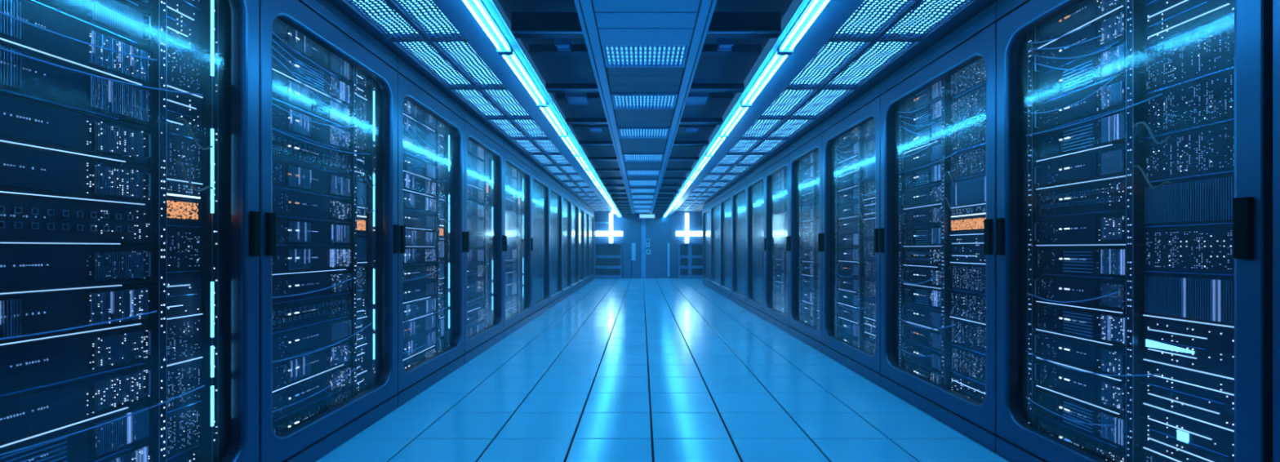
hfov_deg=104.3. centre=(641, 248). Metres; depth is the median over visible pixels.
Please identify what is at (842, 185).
server
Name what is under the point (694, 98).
duct
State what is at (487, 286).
module
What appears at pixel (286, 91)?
server
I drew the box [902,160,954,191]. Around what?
server
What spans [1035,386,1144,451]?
server
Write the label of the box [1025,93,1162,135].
cable
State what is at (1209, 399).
module
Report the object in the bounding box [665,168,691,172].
ceiling beam
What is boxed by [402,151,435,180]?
server
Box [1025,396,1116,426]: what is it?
cable
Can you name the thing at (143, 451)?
server
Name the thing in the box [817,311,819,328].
module
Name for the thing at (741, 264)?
server
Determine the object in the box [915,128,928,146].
vent grille
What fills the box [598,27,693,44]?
tile
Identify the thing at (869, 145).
module
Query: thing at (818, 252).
module
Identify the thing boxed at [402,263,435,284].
server
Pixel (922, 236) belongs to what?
vent grille
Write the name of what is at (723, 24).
ceiling beam
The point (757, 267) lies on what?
server
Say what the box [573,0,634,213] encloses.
rail
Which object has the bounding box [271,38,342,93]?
cable
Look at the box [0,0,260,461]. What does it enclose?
tall cabinet
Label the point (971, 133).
module
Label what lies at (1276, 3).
tall cabinet
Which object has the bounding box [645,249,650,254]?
switch box
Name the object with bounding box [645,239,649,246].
card reader
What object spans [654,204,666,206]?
ceiling beam
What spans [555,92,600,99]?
ceiling beam
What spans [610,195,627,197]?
ceiling beam
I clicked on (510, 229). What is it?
server
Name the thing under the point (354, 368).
cable
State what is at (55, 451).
server
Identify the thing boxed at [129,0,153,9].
server
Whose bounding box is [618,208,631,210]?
ceiling beam
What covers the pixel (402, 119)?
cable
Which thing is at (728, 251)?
server
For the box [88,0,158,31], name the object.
cable
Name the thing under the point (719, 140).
ceiling light
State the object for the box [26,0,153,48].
server
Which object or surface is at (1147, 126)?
cable
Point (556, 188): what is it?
tall cabinet
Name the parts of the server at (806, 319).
plate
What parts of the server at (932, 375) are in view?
plate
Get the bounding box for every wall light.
[595,231,622,235]
[608,213,613,243]
[675,231,702,235]
[684,213,688,243]
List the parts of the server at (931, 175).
plate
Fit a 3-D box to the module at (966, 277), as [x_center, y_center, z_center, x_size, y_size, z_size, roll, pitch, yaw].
[2.407,0.201,3.320,0.366,0.194,0.540,0,0,0]
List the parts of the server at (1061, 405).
plate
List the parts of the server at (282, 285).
plate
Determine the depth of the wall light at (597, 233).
20.10 m
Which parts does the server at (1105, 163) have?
plate, pull handle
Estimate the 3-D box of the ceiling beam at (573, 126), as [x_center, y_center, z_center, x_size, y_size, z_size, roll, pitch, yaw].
[-0.631,-1.570,6.315,0.488,0.060,0.050,0,0,0]
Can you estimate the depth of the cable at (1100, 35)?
2.51 m
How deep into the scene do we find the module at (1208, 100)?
2.02 m
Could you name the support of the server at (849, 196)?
in the tall cabinet at (867, 107)
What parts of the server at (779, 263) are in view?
plate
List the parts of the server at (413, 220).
plate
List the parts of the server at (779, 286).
plate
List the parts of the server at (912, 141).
plate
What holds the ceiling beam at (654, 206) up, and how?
attached to the rail at (706, 7)
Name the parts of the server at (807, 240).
plate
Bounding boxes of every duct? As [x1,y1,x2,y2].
[555,38,571,50]
[564,92,589,104]
[588,126,603,132]
[684,126,698,132]
[685,92,709,104]
[717,38,733,50]
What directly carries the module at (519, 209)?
in the tall cabinet at (512, 157)
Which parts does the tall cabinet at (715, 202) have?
rack rail, rack rail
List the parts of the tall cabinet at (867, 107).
handle, rack rail, rack rail, handle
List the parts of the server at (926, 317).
plate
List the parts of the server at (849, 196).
plate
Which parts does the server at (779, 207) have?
plate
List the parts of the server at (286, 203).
plate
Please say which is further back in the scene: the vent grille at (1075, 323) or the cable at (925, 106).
the cable at (925, 106)
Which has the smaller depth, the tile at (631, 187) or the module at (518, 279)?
the module at (518, 279)
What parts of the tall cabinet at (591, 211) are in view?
glass pane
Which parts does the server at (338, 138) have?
plate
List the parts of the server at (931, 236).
plate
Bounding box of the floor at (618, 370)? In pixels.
[315,278,1009,461]
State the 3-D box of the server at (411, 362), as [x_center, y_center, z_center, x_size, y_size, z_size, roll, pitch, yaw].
[-2.170,1.004,4.314,0.441,0.153,0.888,0,0,0]
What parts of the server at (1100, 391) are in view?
plate, pull handle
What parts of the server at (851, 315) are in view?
plate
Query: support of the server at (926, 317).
in the tall cabinet at (975, 39)
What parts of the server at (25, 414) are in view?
plate, pull handle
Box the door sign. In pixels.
[639,213,655,218]
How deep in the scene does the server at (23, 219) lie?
1.72 m
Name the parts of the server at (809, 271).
plate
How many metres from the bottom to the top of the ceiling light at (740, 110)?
0.042 m
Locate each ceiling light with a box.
[462,0,511,53]
[497,48,546,106]
[537,102,567,136]
[559,134,580,156]
[575,154,589,169]
[583,168,595,180]
[592,178,601,188]
[598,187,605,194]
[679,186,686,194]
[684,178,693,188]
[689,168,702,180]
[696,154,711,169]
[706,133,728,156]
[720,102,751,136]
[741,48,791,106]
[778,0,829,53]
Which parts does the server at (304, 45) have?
plate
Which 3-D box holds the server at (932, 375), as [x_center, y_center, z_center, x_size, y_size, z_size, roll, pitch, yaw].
[2.413,1.004,3.915,0.433,0.153,0.550,0,0,0]
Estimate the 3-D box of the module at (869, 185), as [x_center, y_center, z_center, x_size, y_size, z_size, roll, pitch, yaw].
[2.407,-0.583,4.725,0.366,0.194,0.530,0,0,0]
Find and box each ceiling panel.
[497,0,627,206]
[657,0,792,206]
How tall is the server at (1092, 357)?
0.153 m
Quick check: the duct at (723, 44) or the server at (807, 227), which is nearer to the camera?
the duct at (723, 44)
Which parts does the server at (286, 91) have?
plate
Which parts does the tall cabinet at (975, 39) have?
handle, rack rail, rack rail, handle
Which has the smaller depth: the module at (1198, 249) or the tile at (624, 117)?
the module at (1198, 249)
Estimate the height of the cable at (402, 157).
0.067 m
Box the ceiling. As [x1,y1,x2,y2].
[493,0,801,199]
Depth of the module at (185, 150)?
2.16 m
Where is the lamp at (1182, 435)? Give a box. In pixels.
[1177,430,1188,443]
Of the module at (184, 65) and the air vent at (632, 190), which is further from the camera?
the air vent at (632, 190)
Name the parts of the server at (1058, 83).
plate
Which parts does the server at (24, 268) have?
plate, pull handle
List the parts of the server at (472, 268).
plate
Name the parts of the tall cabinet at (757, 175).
rack rail, rack rail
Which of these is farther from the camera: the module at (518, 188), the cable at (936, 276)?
the module at (518, 188)
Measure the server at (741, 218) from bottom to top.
0.253 m
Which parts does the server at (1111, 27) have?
plate, pull handle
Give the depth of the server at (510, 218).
7.48 m
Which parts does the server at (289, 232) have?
plate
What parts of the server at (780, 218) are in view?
plate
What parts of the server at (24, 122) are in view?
plate, pull handle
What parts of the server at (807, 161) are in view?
plate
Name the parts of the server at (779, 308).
plate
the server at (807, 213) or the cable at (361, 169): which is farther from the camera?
the server at (807, 213)
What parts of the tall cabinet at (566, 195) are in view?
rack rail, rack rail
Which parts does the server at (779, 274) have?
plate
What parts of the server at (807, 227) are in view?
plate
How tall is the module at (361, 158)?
0.194 m
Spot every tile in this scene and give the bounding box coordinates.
[592,0,700,11]
[595,11,697,27]
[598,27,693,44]
[606,67,684,93]
[614,109,674,127]
[620,137,666,153]
[624,161,662,169]
[627,176,657,179]
[629,186,656,188]
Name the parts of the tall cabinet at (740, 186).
rack rail, rack rail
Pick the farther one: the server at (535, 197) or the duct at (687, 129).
the server at (535, 197)
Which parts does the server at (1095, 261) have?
plate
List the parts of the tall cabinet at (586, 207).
glass pane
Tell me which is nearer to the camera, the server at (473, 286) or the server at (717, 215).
the server at (473, 286)
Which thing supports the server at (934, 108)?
in the tall cabinet at (975, 39)
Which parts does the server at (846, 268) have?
plate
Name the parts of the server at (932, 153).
plate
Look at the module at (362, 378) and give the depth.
3.53 m
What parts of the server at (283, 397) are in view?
plate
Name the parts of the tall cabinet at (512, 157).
handle, rack rail, rack rail, handle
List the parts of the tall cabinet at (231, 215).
rack rail, rack rail, handle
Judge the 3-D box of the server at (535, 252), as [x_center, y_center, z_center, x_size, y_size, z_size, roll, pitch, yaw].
[-2.179,0.166,8.952,0.423,0.253,1.044,0,0,0]
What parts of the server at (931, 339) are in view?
plate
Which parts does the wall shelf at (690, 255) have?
panel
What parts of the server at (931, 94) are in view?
plate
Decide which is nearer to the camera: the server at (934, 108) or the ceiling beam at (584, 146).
the server at (934, 108)
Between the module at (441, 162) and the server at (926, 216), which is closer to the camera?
the server at (926, 216)
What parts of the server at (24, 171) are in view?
plate, pull handle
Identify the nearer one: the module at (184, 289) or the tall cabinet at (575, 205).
the module at (184, 289)
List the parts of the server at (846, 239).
plate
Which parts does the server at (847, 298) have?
plate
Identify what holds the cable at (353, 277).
attached to the tall cabinet at (320, 21)
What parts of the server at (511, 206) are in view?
plate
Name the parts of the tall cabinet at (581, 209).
glass pane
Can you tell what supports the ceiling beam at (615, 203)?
attached to the rail at (584, 8)
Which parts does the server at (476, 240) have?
plate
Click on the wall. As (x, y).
(677, 220)
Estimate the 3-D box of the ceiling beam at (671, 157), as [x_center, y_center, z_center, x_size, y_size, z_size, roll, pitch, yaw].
[0.683,-1.479,8.179,0.503,0.062,0.102,0,0,0]
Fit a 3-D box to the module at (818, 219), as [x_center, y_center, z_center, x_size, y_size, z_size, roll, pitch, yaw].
[2.406,-0.240,6.085,0.368,0.292,0.470,0,0,0]
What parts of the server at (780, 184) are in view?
plate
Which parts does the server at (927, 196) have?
plate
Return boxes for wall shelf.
[594,243,622,278]
[678,243,702,278]
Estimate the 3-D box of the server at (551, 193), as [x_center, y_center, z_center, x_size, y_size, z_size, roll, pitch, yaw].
[-2.178,-1.139,10.557,0.424,0.253,1.014,0,0,0]
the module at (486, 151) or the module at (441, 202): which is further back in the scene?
the module at (486, 151)
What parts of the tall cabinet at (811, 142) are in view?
handle, rack rail, rack rail, handle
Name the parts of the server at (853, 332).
plate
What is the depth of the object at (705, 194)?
13.52 m
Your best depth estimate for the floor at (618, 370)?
3.91 m
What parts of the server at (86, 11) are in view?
plate, pull handle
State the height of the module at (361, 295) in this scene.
0.194 m
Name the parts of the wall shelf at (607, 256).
panel, panel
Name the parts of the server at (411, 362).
plate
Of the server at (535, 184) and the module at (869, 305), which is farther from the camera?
the server at (535, 184)
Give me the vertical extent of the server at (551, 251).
0.253 m
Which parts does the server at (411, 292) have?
plate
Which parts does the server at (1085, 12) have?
plate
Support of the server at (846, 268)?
in the tall cabinet at (867, 107)
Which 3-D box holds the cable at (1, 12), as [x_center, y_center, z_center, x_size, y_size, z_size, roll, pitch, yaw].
[-1.930,-0.740,1.537,0.012,0.065,0.895,0,0,-1]
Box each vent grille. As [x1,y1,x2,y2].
[292,57,324,90]
[406,156,422,174]
[844,235,852,244]
[844,249,852,260]
[844,322,852,334]
[915,87,928,107]
[915,107,928,127]
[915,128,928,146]
[915,168,928,185]
[915,230,928,244]
[915,289,928,305]
[915,367,928,379]
[1062,59,1093,91]
[1062,123,1093,151]
[1062,251,1093,273]
[1062,311,1093,337]
[1062,401,1093,433]
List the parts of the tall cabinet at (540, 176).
rack rail, rack rail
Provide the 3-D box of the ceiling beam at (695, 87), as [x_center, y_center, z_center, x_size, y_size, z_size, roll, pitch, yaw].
[0.683,-1.479,4.579,0.503,0.062,0.102,0,0,0]
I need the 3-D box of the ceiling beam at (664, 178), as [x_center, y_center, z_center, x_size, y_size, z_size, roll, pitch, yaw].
[0.683,-1.479,10.579,0.503,0.062,0.102,0,0,0]
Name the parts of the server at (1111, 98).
plate, pull handle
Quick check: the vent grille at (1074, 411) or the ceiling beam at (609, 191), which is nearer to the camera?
the vent grille at (1074, 411)
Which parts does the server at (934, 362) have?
plate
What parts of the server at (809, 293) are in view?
plate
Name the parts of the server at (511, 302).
plate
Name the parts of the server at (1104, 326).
plate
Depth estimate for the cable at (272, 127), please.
2.93 m
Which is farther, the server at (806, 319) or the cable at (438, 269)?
the server at (806, 319)
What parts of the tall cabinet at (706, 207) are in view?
glass pane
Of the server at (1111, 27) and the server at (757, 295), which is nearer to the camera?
the server at (1111, 27)
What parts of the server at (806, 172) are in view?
plate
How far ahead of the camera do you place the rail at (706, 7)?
4.01 m
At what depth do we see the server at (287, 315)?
2.95 m
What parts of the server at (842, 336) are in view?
plate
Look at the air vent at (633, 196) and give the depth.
13.83 m
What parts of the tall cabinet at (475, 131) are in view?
handle, rack rail, rack rail, handle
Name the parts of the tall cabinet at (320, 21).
handle, rack rail, rack rail, handle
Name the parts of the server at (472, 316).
plate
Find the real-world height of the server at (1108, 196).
0.153 m
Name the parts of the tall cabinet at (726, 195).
rack rail, rack rail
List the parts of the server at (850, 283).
plate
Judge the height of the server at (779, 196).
0.177 m
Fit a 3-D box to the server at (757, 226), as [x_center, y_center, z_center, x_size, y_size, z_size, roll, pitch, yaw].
[2.418,-0.356,9.385,0.423,0.253,0.570,0,0,0]
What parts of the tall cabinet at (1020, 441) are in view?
handle, rack rail, rack rail, handle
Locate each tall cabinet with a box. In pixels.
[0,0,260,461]
[258,0,399,461]
[395,56,466,408]
[462,108,504,364]
[502,139,533,338]
[530,161,549,320]
[548,176,562,308]
[561,186,571,300]
[571,193,578,294]
[577,199,584,289]
[583,204,589,285]
[589,207,594,282]
[702,200,711,288]
[711,193,720,293]
[720,185,732,301]
[732,175,747,309]
[746,162,765,319]
[764,146,791,333]
[788,122,823,352]
[821,81,882,386]
[879,0,1000,453]
[995,0,1272,461]
[1272,0,1279,461]
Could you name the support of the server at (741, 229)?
in the tall cabinet at (740, 186)
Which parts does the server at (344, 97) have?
plate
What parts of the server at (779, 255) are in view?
plate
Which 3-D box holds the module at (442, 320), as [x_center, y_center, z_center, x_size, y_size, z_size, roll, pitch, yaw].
[-2.166,0.788,4.909,0.368,0.194,0.202,0,0,0]
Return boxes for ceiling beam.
[511,11,584,38]
[529,44,588,53]
[545,83,599,92]
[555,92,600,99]
[565,117,608,124]
[572,124,608,127]
[578,140,613,146]
[583,146,613,146]
[587,155,617,160]
[595,168,620,172]
[600,177,622,180]
[604,184,625,187]
[608,190,626,193]
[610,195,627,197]
[613,198,628,199]
[613,200,628,201]
[615,203,629,204]
[616,201,629,203]
[617,204,630,206]
[617,206,630,208]
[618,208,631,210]
[653,206,667,208]
[653,208,666,210]
[654,203,669,204]
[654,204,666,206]
[655,201,668,203]
[656,198,671,199]
[656,200,671,201]
[657,195,674,197]
[658,190,677,193]
[660,184,681,187]
[662,177,685,180]
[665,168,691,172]
[668,155,698,160]
[672,140,708,146]
[672,146,703,146]
[678,124,715,127]
[679,117,722,124]
[688,83,744,92]
[701,44,760,53]
[705,11,781,38]
[706,92,733,99]
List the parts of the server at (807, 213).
plate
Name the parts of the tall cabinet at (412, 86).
handle, rack rail, rack rail, handle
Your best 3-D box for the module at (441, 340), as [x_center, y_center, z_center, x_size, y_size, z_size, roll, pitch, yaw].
[-2.166,0.984,4.909,0.368,0.194,0.202,0,0,0]
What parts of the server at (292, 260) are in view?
plate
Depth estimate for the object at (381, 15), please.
3.87 m
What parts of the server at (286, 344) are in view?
plate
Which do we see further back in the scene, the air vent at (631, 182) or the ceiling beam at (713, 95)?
the air vent at (631, 182)
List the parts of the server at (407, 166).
plate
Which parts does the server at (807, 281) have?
plate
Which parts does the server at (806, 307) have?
plate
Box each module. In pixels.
[71,226,202,272]
[133,271,202,319]
[137,179,202,227]
[142,133,202,184]
[142,315,202,366]
[145,86,202,141]
[145,358,202,413]
[148,0,202,54]
[148,40,202,97]
[148,401,202,460]
[166,444,201,461]
[180,0,202,11]
[298,235,367,262]
[334,262,367,291]
[337,207,367,235]
[345,179,366,208]
[345,289,367,319]
[346,151,366,181]
[346,317,366,347]
[347,371,366,395]
[348,68,367,100]
[348,95,367,127]
[348,123,366,153]
[348,344,367,375]
[405,239,444,258]
[429,258,444,279]
[431,219,444,239]
[433,278,444,298]
[434,120,444,142]
[434,139,444,161]
[434,199,444,219]
[439,160,444,181]
[439,179,444,199]
[439,297,444,319]
[439,317,444,338]
[439,337,444,352]
[481,195,488,218]
[481,218,488,241]
[481,286,488,310]
[482,264,488,287]
[486,151,488,173]
[486,173,488,195]
[486,241,488,264]
[486,309,488,328]
[506,243,520,261]
[514,261,519,279]
[518,170,520,189]
[518,188,520,207]
[518,206,520,225]
[518,224,520,243]
[518,279,519,297]
[518,297,519,311]
[816,171,819,195]
[816,241,819,264]
[816,287,819,311]
[817,149,819,171]
[817,194,819,217]
[817,217,819,240]
[817,264,819,288]
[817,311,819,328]
[863,118,875,141]
[863,136,875,160]
[863,156,875,180]
[863,177,875,199]
[863,197,875,219]
[863,218,875,239]
[863,239,875,259]
[863,258,875,279]
[863,278,875,300]
[863,297,875,320]
[863,317,875,342]
[863,337,875,354]
[950,57,986,99]
[950,83,986,127]
[950,113,986,154]
[950,143,986,181]
[950,173,986,208]
[950,204,986,235]
[950,234,986,264]
[950,262,986,294]
[950,289,986,324]
[950,317,986,355]
[950,344,986,385]
[951,372,986,404]
[1142,0,1158,6]
[1142,0,1234,50]
[1142,16,1234,94]
[1142,67,1234,138]
[1142,120,1234,183]
[1142,172,1234,227]
[1142,224,1234,275]
[1142,271,1234,328]
[1142,315,1234,380]
[1142,360,1234,431]
[1142,404,1234,461]
[1144,448,1177,461]
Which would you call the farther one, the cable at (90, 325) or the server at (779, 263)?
the server at (779, 263)
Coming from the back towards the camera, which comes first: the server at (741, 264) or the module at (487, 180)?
the server at (741, 264)
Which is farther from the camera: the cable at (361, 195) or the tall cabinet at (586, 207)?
the tall cabinet at (586, 207)
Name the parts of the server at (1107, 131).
plate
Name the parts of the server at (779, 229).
plate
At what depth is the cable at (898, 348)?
3.93 m
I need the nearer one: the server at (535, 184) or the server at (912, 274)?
the server at (912, 274)
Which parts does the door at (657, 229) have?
edge plate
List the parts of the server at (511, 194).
plate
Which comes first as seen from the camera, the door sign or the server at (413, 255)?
the server at (413, 255)
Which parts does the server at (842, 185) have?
plate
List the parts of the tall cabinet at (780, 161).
handle, rack rail, rack rail, handle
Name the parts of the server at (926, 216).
plate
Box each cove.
[433,0,622,217]
[662,0,863,216]
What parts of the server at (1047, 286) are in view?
plate, pull handle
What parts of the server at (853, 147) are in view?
plate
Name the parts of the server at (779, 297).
plate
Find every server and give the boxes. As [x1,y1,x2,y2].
[0,0,153,87]
[0,40,153,126]
[0,91,153,165]
[0,142,153,204]
[0,193,153,244]
[0,244,153,294]
[0,284,153,345]
[0,323,153,396]
[0,362,153,448]
[0,401,153,461]
[0,436,66,461]
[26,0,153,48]
[91,440,153,461]
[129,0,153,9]
[271,17,351,83]
[271,40,351,106]
[271,70,351,129]
[271,99,351,152]
[271,128,351,176]
[271,158,351,199]
[271,187,351,222]
[271,246,351,275]
[271,270,351,304]
[271,293,351,333]
[271,315,351,363]
[271,339,351,392]
[271,362,351,422]
[271,386,351,435]
[275,217,351,246]
[402,98,435,131]
[402,114,435,147]
[402,133,435,164]
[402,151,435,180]
[402,171,435,197]
[402,190,435,213]
[402,208,436,230]
[402,247,435,265]
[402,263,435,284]
[402,280,436,303]
[402,296,435,323]
[402,312,435,342]
[402,328,435,360]
[402,345,436,369]
[405,228,435,246]
[466,138,484,160]
[466,152,484,175]
[466,168,484,190]
[466,184,484,204]
[466,200,484,218]
[466,216,484,233]
[466,248,484,264]
[466,262,484,279]
[466,277,483,296]
[466,292,484,312]
[466,306,484,328]
[466,320,484,337]
[469,232,484,248]
[505,163,516,179]
[505,173,516,191]
[505,186,517,202]
[505,198,517,213]
[505,211,516,225]
[505,223,516,236]
[505,248,516,261]
[505,260,516,273]
[505,271,516,285]
[505,283,516,298]
[505,294,517,311]
[505,306,516,318]
[506,235,516,248]
[533,180,537,195]
[533,193,537,208]
[533,208,537,222]
[533,222,537,236]
[533,236,537,250]
[533,250,537,264]
[533,264,537,279]
[533,278,537,293]
[533,292,537,304]
[550,191,553,203]
[550,202,552,214]
[550,213,552,226]
[550,226,553,238]
[550,238,552,249]
[550,250,552,262]
[550,262,552,274]
[550,274,552,286]
[550,285,552,294]
[715,204,719,214]
[715,213,719,223]
[715,222,719,231]
[715,231,719,240]
[715,240,719,249]
[715,249,719,258]
[715,258,719,267]
[715,267,719,276]
[715,276,719,284]
[726,199,730,209]
[726,208,730,219]
[726,218,730,230]
[726,229,730,239]
[726,240,730,249]
[726,249,730,260]
[726,260,730,271]
[726,270,730,281]
[726,280,730,288]
[738,191,744,204]
[738,201,744,215]
[738,213,744,226]
[738,226,744,238]
[738,238,744,249]
[738,250,744,262]
[738,262,744,274]
[738,273,744,286]
[738,284,744,295]
[755,181,764,196]
[755,193,764,209]
[755,208,764,223]
[755,222,764,236]
[755,236,764,250]
[755,250,764,264]
[755,264,764,279]
[755,277,764,293]
[755,290,764,302]
[773,178,787,193]
[773,201,786,215]
[773,213,786,226]
[773,225,786,237]
[773,248,786,259]
[773,259,786,271]
[773,270,786,283]
[773,281,786,294]
[773,292,786,306]
[773,303,786,315]
[774,167,786,182]
[774,190,786,204]
[775,236,786,248]
[800,150,817,169]
[800,177,817,195]
[800,206,817,222]
[800,220,817,235]
[800,234,817,248]
[800,248,817,262]
[800,262,817,276]
[800,275,817,290]
[800,288,817,304]
[800,301,817,318]
[800,314,817,328]
[801,164,817,182]
[802,191,818,208]
[837,169,864,191]
[837,261,863,277]
[837,275,863,293]
[838,124,863,149]
[838,138,864,163]
[838,154,864,177]
[838,185,863,204]
[838,200,863,219]
[838,216,863,233]
[838,231,863,247]
[838,247,863,262]
[838,289,863,308]
[838,303,863,324]
[838,317,863,339]
[838,331,863,349]
[902,139,952,171]
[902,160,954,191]
[902,182,951,209]
[902,204,951,227]
[902,266,951,288]
[902,284,951,310]
[902,302,951,331]
[902,321,951,352]
[902,340,951,374]
[903,75,951,116]
[903,97,951,134]
[903,118,951,153]
[903,225,959,246]
[903,246,951,267]
[903,358,951,389]
[1035,0,1144,48]
[1035,4,1146,77]
[1035,38,1146,105]
[1035,73,1147,133]
[1035,107,1150,161]
[1035,142,1144,189]
[1035,177,1154,217]
[1035,211,1177,245]
[1035,245,1144,278]
[1035,274,1144,313]
[1035,302,1144,347]
[1035,330,1144,382]
[1035,358,1144,417]
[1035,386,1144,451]
[1035,414,1144,461]
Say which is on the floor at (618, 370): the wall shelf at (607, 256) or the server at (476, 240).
the wall shelf at (607, 256)
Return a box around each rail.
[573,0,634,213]
[649,0,716,213]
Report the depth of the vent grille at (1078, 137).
2.52 m
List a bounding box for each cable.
[0,11,157,60]
[0,46,203,94]
[0,311,157,340]
[0,385,204,456]
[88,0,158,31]
[125,0,138,5]
[175,116,213,149]
[175,160,213,191]
[271,31,337,77]
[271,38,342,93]
[271,45,348,106]
[271,53,355,119]
[271,102,355,127]
[271,127,370,154]
[271,276,354,297]
[271,323,371,362]
[271,368,355,412]
[360,168,374,187]
[360,195,374,213]
[402,109,430,129]
[402,114,432,139]
[402,119,435,149]
[402,124,439,157]
[402,156,439,168]
[402,170,447,181]
[402,306,448,322]
[402,336,439,354]
[403,269,439,280]
[896,139,937,158]
[897,106,926,112]
[897,275,937,284]
[897,316,955,328]
[897,347,936,356]
[898,114,930,119]
[898,152,955,173]
[900,120,935,126]
[900,125,938,134]
[943,170,959,185]
[943,197,959,213]
[1024,74,1118,113]
[1025,23,1090,44]
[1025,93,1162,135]
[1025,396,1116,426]
[1026,291,1118,302]
[1026,351,1160,376]
[1028,35,1101,49]
[1031,46,1111,58]
[1033,56,1120,70]
[1133,121,1170,144]
[1133,164,1170,189]
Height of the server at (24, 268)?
0.153 m
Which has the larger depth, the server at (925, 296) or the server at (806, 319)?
the server at (806, 319)
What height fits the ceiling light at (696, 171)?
0.042 m
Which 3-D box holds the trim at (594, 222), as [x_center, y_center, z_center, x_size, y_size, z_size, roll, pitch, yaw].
[-1.765,-1.050,20.170,0.870,0.060,0.060,0,0,0]
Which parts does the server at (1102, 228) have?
plate, pull handle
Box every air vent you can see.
[601,44,689,67]
[611,93,677,109]
[617,127,669,137]
[622,153,663,161]
[626,169,659,176]
[627,179,657,186]
[630,188,655,193]
[631,194,653,199]
[631,200,653,204]
[633,204,651,208]
[634,208,650,213]
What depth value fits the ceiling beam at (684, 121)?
5.74 m
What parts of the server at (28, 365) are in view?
plate, pull handle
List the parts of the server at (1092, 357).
plate, pull handle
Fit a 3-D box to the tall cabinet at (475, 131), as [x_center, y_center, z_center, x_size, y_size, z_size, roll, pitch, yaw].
[-2.304,-0.125,5.880,0.992,2.650,1.456,0,0,0]
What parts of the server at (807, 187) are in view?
plate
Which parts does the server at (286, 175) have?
plate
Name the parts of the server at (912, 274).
plate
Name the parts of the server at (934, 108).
plate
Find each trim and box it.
[327,0,598,212]
[594,222,608,223]
[641,218,645,278]
[689,0,997,212]
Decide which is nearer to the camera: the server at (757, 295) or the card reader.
the server at (757, 295)
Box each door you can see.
[622,217,641,278]
[645,217,669,278]
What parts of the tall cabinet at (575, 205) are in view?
rack rail, glass pane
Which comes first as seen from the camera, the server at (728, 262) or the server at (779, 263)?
the server at (779, 263)
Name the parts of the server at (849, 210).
plate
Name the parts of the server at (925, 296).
plate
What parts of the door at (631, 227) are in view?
push plate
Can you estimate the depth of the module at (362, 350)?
3.53 m
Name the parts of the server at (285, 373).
plate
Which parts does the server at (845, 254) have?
plate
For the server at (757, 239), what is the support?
in the tall cabinet at (757, 175)
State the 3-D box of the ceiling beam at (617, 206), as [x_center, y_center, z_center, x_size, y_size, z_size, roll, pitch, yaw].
[-0.631,-1.479,17.779,0.488,0.062,0.102,0,0,0]
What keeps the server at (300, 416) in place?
in the tall cabinet at (320, 21)
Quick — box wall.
[594,199,702,278]
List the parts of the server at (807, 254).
plate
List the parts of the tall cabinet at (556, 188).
rack rail, rack rail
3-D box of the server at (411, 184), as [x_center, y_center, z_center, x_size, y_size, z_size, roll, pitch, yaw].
[-2.174,-0.563,4.314,0.433,0.153,0.888,0,0,0]
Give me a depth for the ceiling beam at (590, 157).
8.14 m

